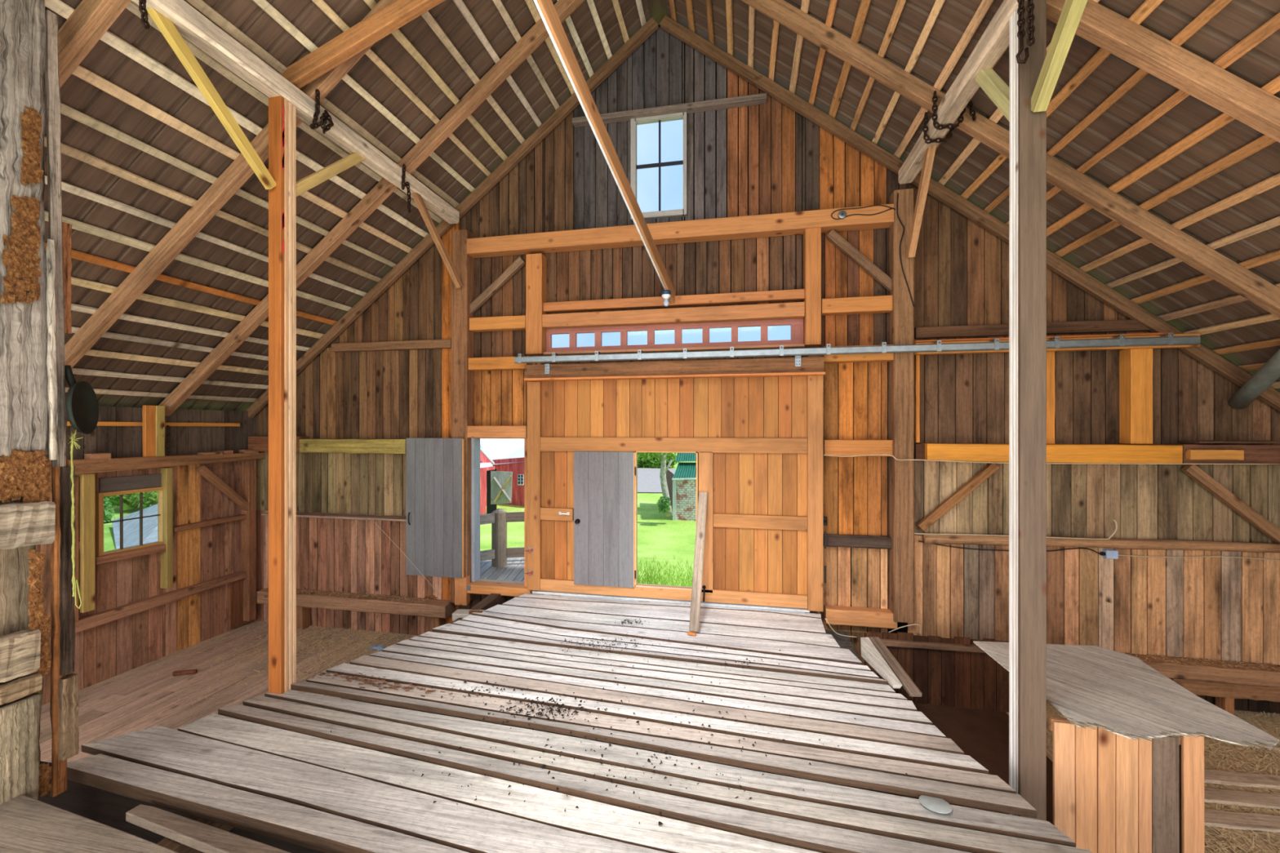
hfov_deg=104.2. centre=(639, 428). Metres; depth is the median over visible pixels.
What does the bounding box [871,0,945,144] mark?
batten
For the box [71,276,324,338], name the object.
batten
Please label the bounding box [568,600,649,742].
joist
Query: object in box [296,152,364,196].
knee brace
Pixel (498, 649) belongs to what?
plank
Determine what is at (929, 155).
knee brace
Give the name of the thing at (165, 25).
knee brace
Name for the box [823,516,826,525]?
light switch
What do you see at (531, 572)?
clamp
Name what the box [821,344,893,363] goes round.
girt
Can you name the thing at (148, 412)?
post
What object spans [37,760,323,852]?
joist
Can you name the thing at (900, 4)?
batten
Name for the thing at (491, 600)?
joist
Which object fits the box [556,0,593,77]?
batten
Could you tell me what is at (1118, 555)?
cable
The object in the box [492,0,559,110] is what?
batten
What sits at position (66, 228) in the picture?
plank
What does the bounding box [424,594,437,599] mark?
debris
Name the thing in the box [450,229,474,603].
wall post
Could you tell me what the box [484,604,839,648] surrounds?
plank
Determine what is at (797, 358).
plate
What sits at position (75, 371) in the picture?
batten
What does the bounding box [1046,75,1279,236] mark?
batten
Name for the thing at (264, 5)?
batten
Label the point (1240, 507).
brace
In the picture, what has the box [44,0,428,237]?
batten
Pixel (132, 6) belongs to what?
batten
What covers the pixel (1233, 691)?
sill timber
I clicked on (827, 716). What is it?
plank
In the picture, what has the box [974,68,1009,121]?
knee brace
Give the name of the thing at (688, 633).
wood block
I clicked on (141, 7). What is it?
chain
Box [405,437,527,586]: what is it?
door
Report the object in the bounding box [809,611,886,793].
joist
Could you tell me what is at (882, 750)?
plank
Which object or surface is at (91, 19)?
rafter
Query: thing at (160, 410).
post
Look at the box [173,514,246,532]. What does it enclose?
girt
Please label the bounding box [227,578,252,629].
board
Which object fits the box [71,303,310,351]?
batten
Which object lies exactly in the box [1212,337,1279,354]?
batten
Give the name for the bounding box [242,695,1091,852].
plank
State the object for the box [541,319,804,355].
window
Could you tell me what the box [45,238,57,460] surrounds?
plank
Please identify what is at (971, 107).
chain
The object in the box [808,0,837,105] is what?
batten
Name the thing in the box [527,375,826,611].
door
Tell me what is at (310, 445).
beam
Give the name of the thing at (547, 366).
plate
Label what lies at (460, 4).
batten
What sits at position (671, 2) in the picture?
batten
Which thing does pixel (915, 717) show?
plank
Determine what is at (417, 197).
knee brace
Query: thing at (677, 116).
window
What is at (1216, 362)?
rafter
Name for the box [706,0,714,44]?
batten
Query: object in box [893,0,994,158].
batten
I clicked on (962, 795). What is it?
plank
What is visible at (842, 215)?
bulb
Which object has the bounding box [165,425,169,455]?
chain
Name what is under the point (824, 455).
cable
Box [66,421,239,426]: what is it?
strip
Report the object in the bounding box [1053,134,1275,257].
batten
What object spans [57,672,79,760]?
plank
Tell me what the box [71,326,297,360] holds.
batten
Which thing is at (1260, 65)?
ceiling
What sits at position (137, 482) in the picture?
header panel
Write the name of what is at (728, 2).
batten
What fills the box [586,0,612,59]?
batten
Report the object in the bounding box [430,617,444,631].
block
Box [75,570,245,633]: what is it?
girt
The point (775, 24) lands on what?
batten
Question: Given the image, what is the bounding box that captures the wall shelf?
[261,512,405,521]
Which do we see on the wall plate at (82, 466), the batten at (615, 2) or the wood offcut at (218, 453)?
the wood offcut at (218, 453)
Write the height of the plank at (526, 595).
0.076 m
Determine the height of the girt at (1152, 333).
0.026 m
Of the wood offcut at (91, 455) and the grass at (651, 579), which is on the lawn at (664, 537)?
the grass at (651, 579)
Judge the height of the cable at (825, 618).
0.191 m
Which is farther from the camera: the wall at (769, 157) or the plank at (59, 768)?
the wall at (769, 157)
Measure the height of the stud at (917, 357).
1.004 m
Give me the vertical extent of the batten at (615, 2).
0.065 m
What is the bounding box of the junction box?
[1100,549,1118,559]
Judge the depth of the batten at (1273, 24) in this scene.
3.48 m
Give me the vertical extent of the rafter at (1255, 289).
5.369 m
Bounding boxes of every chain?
[138,0,150,29]
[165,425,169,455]
[309,88,333,133]
[401,164,411,212]
[922,111,955,143]
[932,90,976,129]
[1015,0,1029,63]
[1026,0,1035,45]
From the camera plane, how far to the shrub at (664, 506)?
18.33 m
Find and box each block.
[296,606,310,630]
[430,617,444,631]
[686,631,696,635]
[1185,448,1244,460]
[1215,697,1234,715]
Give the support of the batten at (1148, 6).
on the rafter
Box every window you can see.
[95,486,163,555]
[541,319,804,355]
[630,111,687,220]
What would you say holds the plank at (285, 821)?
on the joist at (491, 600)
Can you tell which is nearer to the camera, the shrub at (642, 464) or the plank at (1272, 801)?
the plank at (1272, 801)
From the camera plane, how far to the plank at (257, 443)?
7.46 m
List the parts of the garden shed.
corner trim, eave trim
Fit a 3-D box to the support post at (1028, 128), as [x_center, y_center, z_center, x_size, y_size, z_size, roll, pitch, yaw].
[2.579,0.087,3.314,0.157,5.765,0.144,0,0,11]
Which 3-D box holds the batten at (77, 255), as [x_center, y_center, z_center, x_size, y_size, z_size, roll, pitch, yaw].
[-5.277,-1.552,3.335,0.079,0.072,8.270,0,0,11]
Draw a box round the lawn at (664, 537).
[103,453,696,586]
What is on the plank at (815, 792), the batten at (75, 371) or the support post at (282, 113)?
the support post at (282, 113)
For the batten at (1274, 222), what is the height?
0.067 m
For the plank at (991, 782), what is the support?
on the joist at (491, 600)
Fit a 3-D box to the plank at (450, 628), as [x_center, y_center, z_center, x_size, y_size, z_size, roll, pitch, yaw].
[-0.038,2.214,4.935,4.536,0.076,0.220,0,0,15]
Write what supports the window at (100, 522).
in the wall at (107, 651)
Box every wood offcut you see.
[84,453,111,460]
[197,451,222,455]
[217,449,233,453]
[239,448,258,454]
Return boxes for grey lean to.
[111,503,157,549]
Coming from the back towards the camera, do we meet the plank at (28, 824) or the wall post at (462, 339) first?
the wall post at (462, 339)
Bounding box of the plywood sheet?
[973,640,1279,751]
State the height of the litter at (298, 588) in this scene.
0.016 m
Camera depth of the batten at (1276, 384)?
5.07 m
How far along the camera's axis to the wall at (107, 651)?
6.58 m
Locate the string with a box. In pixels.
[373,520,439,595]
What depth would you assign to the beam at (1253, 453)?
5.04 m
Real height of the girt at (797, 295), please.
0.119 m
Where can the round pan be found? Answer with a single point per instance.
(82, 402)
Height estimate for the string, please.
0.963 m
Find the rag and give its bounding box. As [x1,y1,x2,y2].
[368,644,386,651]
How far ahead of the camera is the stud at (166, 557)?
6.42 m
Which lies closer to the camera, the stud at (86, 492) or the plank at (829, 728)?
the plank at (829, 728)
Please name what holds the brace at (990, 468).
attached to the beam at (975, 452)
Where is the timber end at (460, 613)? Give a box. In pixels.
[452,608,485,621]
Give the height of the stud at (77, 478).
1.611 m
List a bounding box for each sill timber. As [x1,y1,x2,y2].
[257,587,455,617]
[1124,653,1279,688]
[1169,678,1279,702]
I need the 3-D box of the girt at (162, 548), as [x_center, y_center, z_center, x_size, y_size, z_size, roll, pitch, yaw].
[-6.212,1.529,6.067,0.105,0.101,0.706,0,0,11]
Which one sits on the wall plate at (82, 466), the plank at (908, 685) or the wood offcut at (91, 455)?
the wood offcut at (91, 455)
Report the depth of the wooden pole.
4.22 m
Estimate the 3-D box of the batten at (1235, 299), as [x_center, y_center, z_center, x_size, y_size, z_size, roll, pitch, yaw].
[4.771,-1.176,1.325,0.080,0.071,8.270,0,0,11]
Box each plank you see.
[0,794,177,852]
[44,9,66,466]
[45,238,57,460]
[49,459,68,797]
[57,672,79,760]
[59,466,75,675]
[62,222,71,333]
[66,753,468,852]
[80,725,666,852]
[125,804,290,852]
[177,713,820,852]
[217,704,969,852]
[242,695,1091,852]
[248,435,309,451]
[264,689,1075,847]
[290,681,1036,817]
[306,671,1016,794]
[326,663,988,774]
[349,655,964,755]
[368,651,946,737]
[382,644,932,724]
[395,640,916,711]
[409,635,907,700]
[418,631,895,693]
[431,623,888,684]
[452,620,879,678]
[461,614,871,671]
[471,611,862,665]
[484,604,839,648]
[502,597,826,634]
[517,590,821,618]
[868,636,922,697]
[1178,440,1279,443]
[1204,768,1279,789]
[1204,787,1279,809]
[1204,809,1279,832]
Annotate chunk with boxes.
[468,609,482,613]
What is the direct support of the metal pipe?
attached to the wall at (769, 157)
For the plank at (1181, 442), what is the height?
0.026 m
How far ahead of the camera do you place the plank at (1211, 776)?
4.17 m
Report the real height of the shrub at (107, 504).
1.757 m
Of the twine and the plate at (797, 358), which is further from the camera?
the plate at (797, 358)
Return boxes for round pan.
[64,364,98,434]
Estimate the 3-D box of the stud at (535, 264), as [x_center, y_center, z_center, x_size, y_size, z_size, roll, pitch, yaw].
[-1.393,-1.654,6.691,0.229,1.326,0.179,0,0,11]
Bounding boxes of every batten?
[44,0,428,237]
[44,136,382,282]
[44,174,366,296]
[44,210,351,311]
[44,242,337,324]
[60,102,396,267]
[65,386,257,402]
[71,65,412,253]
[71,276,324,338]
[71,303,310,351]
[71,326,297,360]
[71,368,268,389]
[84,349,268,375]
[125,0,442,222]
[185,0,459,208]
[253,0,475,192]
[311,0,490,176]
[363,0,507,160]
[421,10,524,144]
[453,0,542,127]
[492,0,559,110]
[524,0,574,94]
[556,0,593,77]
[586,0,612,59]
[611,0,629,43]
[635,0,645,26]
[669,0,676,21]
[685,0,695,32]
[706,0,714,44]
[725,0,733,56]
[747,5,755,68]
[768,20,779,81]
[789,0,809,93]
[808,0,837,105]
[828,0,871,118]
[849,0,906,130]
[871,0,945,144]
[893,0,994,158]
[920,45,1008,171]
[937,0,1099,185]
[960,0,1163,199]
[983,0,1232,213]
[1005,12,1279,226]
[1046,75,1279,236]
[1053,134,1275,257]
[1078,173,1279,272]
[1105,216,1279,288]
[1129,248,1279,304]
[1156,283,1279,321]
[1182,313,1279,335]
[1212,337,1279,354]
[1237,362,1265,371]
[1270,381,1279,388]
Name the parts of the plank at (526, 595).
threshold strip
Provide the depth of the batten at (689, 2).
6.04 m
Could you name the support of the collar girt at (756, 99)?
attached to the wall at (769, 157)
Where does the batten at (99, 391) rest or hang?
on the rafter
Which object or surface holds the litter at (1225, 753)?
on the floor at (122, 704)
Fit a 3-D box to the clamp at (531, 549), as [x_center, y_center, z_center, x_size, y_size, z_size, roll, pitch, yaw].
[-1.448,1.591,6.488,0.103,0.070,0.043,0,0,11]
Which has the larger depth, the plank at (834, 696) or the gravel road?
the gravel road
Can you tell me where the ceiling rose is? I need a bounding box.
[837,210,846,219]
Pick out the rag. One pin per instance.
(380, 647)
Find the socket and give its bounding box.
[661,289,671,294]
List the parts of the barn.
dark doorway, barn door, pane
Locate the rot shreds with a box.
[296,671,479,696]
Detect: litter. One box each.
[148,620,416,715]
[296,588,427,602]
[330,617,980,825]
[1046,700,1279,852]
[1117,651,1279,671]
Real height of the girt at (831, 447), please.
0.194 m
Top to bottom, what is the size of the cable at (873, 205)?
0.134 m
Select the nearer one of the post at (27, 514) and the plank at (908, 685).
the post at (27, 514)
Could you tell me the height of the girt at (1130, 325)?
0.128 m
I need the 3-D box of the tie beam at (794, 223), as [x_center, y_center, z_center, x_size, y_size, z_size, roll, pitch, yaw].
[0.299,-2.483,6.342,5.379,0.211,0.200,0,0,11]
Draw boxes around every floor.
[39,620,1279,852]
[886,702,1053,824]
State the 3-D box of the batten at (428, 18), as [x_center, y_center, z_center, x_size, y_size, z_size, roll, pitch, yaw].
[-2.387,-3.881,2.757,0.076,0.067,8.270,0,0,11]
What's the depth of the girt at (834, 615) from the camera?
5.84 m
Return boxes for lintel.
[467,426,527,438]
[542,302,804,328]
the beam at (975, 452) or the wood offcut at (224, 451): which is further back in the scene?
the wood offcut at (224, 451)
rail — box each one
[514,333,1200,363]
[922,534,1279,552]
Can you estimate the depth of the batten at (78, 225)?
5.13 m
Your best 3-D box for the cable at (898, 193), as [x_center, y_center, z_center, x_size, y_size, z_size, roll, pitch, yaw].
[3.030,-2.039,5.681,0.187,1.306,0.012,0,0,11]
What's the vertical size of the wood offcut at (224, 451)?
0.094 m
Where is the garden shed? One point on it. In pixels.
(682, 485)
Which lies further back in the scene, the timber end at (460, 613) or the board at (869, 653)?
the timber end at (460, 613)
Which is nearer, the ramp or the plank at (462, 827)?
the plank at (462, 827)
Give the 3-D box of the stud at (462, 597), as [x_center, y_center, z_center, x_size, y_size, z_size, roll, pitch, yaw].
[-2.425,2.205,6.798,0.182,0.380,0.104,0,0,11]
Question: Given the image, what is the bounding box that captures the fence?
[480,508,524,568]
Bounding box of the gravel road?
[637,467,695,492]
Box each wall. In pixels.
[35,404,256,705]
[255,24,1279,714]
[866,631,1008,712]
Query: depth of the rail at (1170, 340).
5.64 m
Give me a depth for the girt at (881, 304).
5.86 m
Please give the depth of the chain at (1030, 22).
3.18 m
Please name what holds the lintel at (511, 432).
attached to the wall at (769, 157)
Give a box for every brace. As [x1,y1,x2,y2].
[146,8,275,189]
[195,465,248,511]
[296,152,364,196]
[411,192,462,288]
[470,256,525,314]
[826,229,891,291]
[906,145,936,257]
[915,462,999,531]
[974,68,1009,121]
[1031,0,1088,111]
[1181,464,1279,543]
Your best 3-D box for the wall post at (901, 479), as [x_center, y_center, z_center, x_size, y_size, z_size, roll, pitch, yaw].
[3.043,-0.259,5.793,0.225,4.957,0.203,0,0,11]
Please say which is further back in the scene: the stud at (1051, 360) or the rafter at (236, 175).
the stud at (1051, 360)
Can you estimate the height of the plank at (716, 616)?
0.054 m
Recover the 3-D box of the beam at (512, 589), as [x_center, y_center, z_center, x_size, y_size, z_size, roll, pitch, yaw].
[-1.881,2.177,6.760,0.916,0.120,0.204,0,0,11]
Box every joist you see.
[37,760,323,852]
[156,593,505,852]
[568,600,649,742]
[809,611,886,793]
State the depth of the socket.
6.04 m
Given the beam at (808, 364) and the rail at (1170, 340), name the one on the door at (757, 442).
the beam at (808, 364)
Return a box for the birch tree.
[637,452,679,516]
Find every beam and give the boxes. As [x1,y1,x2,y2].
[131,0,459,223]
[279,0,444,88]
[299,438,405,453]
[466,203,893,257]
[466,580,533,596]
[524,356,823,377]
[898,0,1026,184]
[921,443,1182,463]
[1164,443,1279,465]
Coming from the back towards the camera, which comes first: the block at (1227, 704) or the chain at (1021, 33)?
the block at (1227, 704)
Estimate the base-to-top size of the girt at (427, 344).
0.121 m
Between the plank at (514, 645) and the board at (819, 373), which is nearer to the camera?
the plank at (514, 645)
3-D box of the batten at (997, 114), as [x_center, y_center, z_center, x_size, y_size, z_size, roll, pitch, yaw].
[2.674,-2.824,1.744,0.078,0.068,8.270,0,0,11]
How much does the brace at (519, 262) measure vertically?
0.744 m
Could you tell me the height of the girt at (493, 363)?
0.168 m
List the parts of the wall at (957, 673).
rail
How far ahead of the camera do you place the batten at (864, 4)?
5.10 m
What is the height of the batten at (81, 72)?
0.074 m
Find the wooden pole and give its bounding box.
[537,0,675,303]
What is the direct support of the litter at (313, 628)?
on the floor at (122, 704)
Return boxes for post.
[0,0,55,804]
[142,404,155,457]
[155,405,164,456]
[268,95,296,694]
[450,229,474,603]
[888,188,914,622]
[1008,0,1046,821]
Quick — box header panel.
[98,473,161,492]
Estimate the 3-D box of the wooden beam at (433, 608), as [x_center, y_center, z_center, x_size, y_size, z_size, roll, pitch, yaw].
[-4.153,2.510,7.212,3.102,0.192,0.247,0,0,11]
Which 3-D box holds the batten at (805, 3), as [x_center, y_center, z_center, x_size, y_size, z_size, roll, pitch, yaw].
[1.049,-4.100,2.070,0.074,0.066,8.270,0,0,11]
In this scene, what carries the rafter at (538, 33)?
on the beam at (190, 24)
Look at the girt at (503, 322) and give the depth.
6.76 m
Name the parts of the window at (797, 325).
sill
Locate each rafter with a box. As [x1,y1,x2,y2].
[44,0,131,102]
[64,0,395,368]
[158,0,584,416]
[244,17,658,417]
[659,14,1279,411]
[741,0,1279,318]
[1046,0,1279,142]
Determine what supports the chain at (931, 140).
hanging from the beam at (994, 40)
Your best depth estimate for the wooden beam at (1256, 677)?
5.12 m
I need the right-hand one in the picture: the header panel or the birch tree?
the birch tree
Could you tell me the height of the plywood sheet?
0.018 m
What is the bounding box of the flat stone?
[919,795,952,813]
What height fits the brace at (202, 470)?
0.753 m
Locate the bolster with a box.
[914,443,924,459]
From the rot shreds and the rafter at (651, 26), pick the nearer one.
the rot shreds
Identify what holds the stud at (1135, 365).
on the beam at (975, 452)
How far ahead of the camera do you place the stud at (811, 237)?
5.91 m
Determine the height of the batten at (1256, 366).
0.074 m
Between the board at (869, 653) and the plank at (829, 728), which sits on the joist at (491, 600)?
the plank at (829, 728)
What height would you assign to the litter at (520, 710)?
0.110 m
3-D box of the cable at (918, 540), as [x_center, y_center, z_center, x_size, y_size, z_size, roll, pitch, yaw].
[4.162,1.348,5.623,1.864,0.079,0.012,0,0,11]
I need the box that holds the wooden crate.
[1047,716,1204,852]
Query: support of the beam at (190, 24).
on the support post at (282, 113)
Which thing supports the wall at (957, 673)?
on the floor at (122, 704)
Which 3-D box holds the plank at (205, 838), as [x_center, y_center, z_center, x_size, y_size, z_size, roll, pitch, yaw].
[-2.121,2.337,2.719,2.027,0.055,0.145,0,0,20]
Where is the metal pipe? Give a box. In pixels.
[1227,349,1279,408]
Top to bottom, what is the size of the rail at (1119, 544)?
0.163 m
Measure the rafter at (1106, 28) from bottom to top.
5.370 m
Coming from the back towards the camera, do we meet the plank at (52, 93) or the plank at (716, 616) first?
the plank at (716, 616)
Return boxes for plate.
[48,452,265,474]
[544,364,550,373]
[795,355,800,366]
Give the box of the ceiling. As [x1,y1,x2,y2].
[44,0,1279,411]
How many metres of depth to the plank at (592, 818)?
3.11 m
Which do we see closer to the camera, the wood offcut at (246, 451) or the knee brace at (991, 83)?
the knee brace at (991, 83)
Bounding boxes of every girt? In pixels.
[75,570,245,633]
[95,544,166,564]
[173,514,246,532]
[331,338,451,352]
[468,355,531,371]
[469,315,525,332]
[543,288,804,312]
[572,93,766,127]
[821,295,892,315]
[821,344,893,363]
[823,439,893,456]
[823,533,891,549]
[823,604,897,629]
[913,332,1173,343]
[914,319,1151,338]
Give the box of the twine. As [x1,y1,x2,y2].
[66,429,83,608]
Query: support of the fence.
on the ramp
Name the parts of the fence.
rail, rail, post, rail, rail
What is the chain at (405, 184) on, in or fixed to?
hanging from the beam at (190, 24)
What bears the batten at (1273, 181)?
on the rafter
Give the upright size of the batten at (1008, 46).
0.078 m
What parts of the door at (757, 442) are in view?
rail, panel, knob, panel, rail, rail, panel, rail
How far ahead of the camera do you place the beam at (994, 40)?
4.09 m
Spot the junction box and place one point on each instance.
(1109, 553)
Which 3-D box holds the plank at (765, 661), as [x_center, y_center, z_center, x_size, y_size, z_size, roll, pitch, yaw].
[0.007,2.219,5.016,4.394,0.060,0.180,0,0,16]
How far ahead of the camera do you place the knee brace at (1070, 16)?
3.01 m
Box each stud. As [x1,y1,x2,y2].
[74,476,79,622]
[75,473,95,613]
[160,467,173,588]
[241,459,256,621]
[454,575,470,605]
[525,253,546,355]
[803,227,821,346]
[914,355,919,442]
[1046,351,1055,444]
[1119,348,1152,444]
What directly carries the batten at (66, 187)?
on the rafter at (91, 19)
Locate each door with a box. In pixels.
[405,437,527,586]
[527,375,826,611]
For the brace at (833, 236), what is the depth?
5.88 m
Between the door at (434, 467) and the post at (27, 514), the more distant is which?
the door at (434, 467)
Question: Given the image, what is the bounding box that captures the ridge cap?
[647,0,668,25]
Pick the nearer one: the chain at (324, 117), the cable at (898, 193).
the chain at (324, 117)
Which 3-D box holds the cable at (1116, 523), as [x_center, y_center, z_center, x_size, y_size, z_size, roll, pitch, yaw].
[4.043,1.092,5.535,2.158,0.239,0.014,0,0,11]
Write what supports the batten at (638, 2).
on the rafter
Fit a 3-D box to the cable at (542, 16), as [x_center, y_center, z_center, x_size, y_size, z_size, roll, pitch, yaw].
[-0.689,-2.860,3.394,0.022,2.446,5.892,0,0,21]
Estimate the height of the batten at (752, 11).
0.072 m
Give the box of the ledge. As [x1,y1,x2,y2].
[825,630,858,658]
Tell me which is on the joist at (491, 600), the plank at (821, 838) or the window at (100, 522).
the plank at (821, 838)
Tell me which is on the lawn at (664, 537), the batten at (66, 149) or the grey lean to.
the grey lean to
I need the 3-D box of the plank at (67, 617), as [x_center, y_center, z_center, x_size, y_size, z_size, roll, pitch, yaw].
[-3.649,0.900,3.170,0.058,1.315,0.062,0,0,11]
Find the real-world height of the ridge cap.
0.199 m
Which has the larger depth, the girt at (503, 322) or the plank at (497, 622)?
the girt at (503, 322)
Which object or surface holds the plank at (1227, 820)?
on the floor at (122, 704)
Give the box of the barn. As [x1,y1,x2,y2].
[480,438,524,514]
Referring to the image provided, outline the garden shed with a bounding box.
[666,453,696,520]
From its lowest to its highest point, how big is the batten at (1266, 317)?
0.068 m
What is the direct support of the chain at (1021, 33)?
hanging from the beam at (994, 40)
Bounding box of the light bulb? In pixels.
[661,289,671,306]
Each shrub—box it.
[103,496,115,522]
[106,490,157,510]
[637,452,679,468]
[656,494,671,513]
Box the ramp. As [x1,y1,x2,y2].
[480,556,557,595]
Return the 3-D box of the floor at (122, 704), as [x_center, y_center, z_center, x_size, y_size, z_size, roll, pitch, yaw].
[-0.409,3.029,2.325,13.355,0.123,8.600,0,0,11]
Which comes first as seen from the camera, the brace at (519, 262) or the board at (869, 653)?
the board at (869, 653)
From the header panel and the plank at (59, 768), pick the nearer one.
the plank at (59, 768)
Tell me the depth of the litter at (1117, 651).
5.19 m
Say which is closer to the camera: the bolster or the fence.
the bolster
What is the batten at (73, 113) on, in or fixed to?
on the rafter
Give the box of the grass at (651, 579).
[637,555,693,586]
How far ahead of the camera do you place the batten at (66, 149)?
4.49 m
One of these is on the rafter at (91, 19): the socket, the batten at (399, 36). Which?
the batten at (399, 36)
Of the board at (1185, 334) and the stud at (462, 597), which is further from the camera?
the stud at (462, 597)
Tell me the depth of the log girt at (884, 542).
5.88 m
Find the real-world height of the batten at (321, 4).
0.061 m
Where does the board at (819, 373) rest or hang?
attached to the beam at (808, 364)
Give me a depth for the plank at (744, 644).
5.14 m
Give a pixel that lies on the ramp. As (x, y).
(513, 571)
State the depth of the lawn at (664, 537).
16.55 m
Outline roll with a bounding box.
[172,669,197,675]
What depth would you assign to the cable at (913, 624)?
5.52 m
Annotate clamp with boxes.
[524,547,533,553]
[524,570,533,575]
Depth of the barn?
23.00 m
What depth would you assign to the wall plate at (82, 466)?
6.16 m
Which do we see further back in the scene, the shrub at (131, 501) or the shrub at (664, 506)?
the shrub at (131, 501)
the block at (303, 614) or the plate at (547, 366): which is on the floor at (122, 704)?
the block at (303, 614)
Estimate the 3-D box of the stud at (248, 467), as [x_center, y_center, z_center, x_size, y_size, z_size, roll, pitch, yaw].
[-5.902,1.667,7.513,0.144,2.430,0.123,0,0,11]
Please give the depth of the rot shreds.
4.36 m
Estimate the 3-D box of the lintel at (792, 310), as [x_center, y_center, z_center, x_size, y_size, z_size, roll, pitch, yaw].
[0.349,-1.429,6.353,3.331,0.176,0.160,0,0,11]
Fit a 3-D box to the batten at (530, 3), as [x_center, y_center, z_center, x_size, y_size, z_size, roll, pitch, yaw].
[-1.673,-4.455,2.614,0.080,0.073,8.270,0,0,11]
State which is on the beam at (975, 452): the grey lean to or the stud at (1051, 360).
the stud at (1051, 360)
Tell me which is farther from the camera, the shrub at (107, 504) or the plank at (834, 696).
the shrub at (107, 504)
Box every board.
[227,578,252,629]
[524,371,825,381]
[688,491,707,632]
[860,637,902,688]
[914,333,1199,355]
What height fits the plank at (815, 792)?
0.072 m
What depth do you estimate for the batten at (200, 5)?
4.29 m
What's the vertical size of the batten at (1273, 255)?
0.075 m
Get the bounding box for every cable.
[533,0,666,289]
[823,454,1279,464]
[825,617,857,637]
[831,204,895,219]
[888,623,920,635]
[896,192,914,306]
[914,519,1117,539]
[918,540,1105,555]
[1118,555,1279,560]
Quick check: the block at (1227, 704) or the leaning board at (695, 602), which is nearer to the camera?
the block at (1227, 704)
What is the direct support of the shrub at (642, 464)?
on the lawn at (664, 537)
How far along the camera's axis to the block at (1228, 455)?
5.04 m
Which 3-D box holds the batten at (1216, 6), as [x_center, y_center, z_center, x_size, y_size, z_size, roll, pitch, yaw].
[3.126,-2.468,1.654,0.073,0.067,8.270,0,0,11]

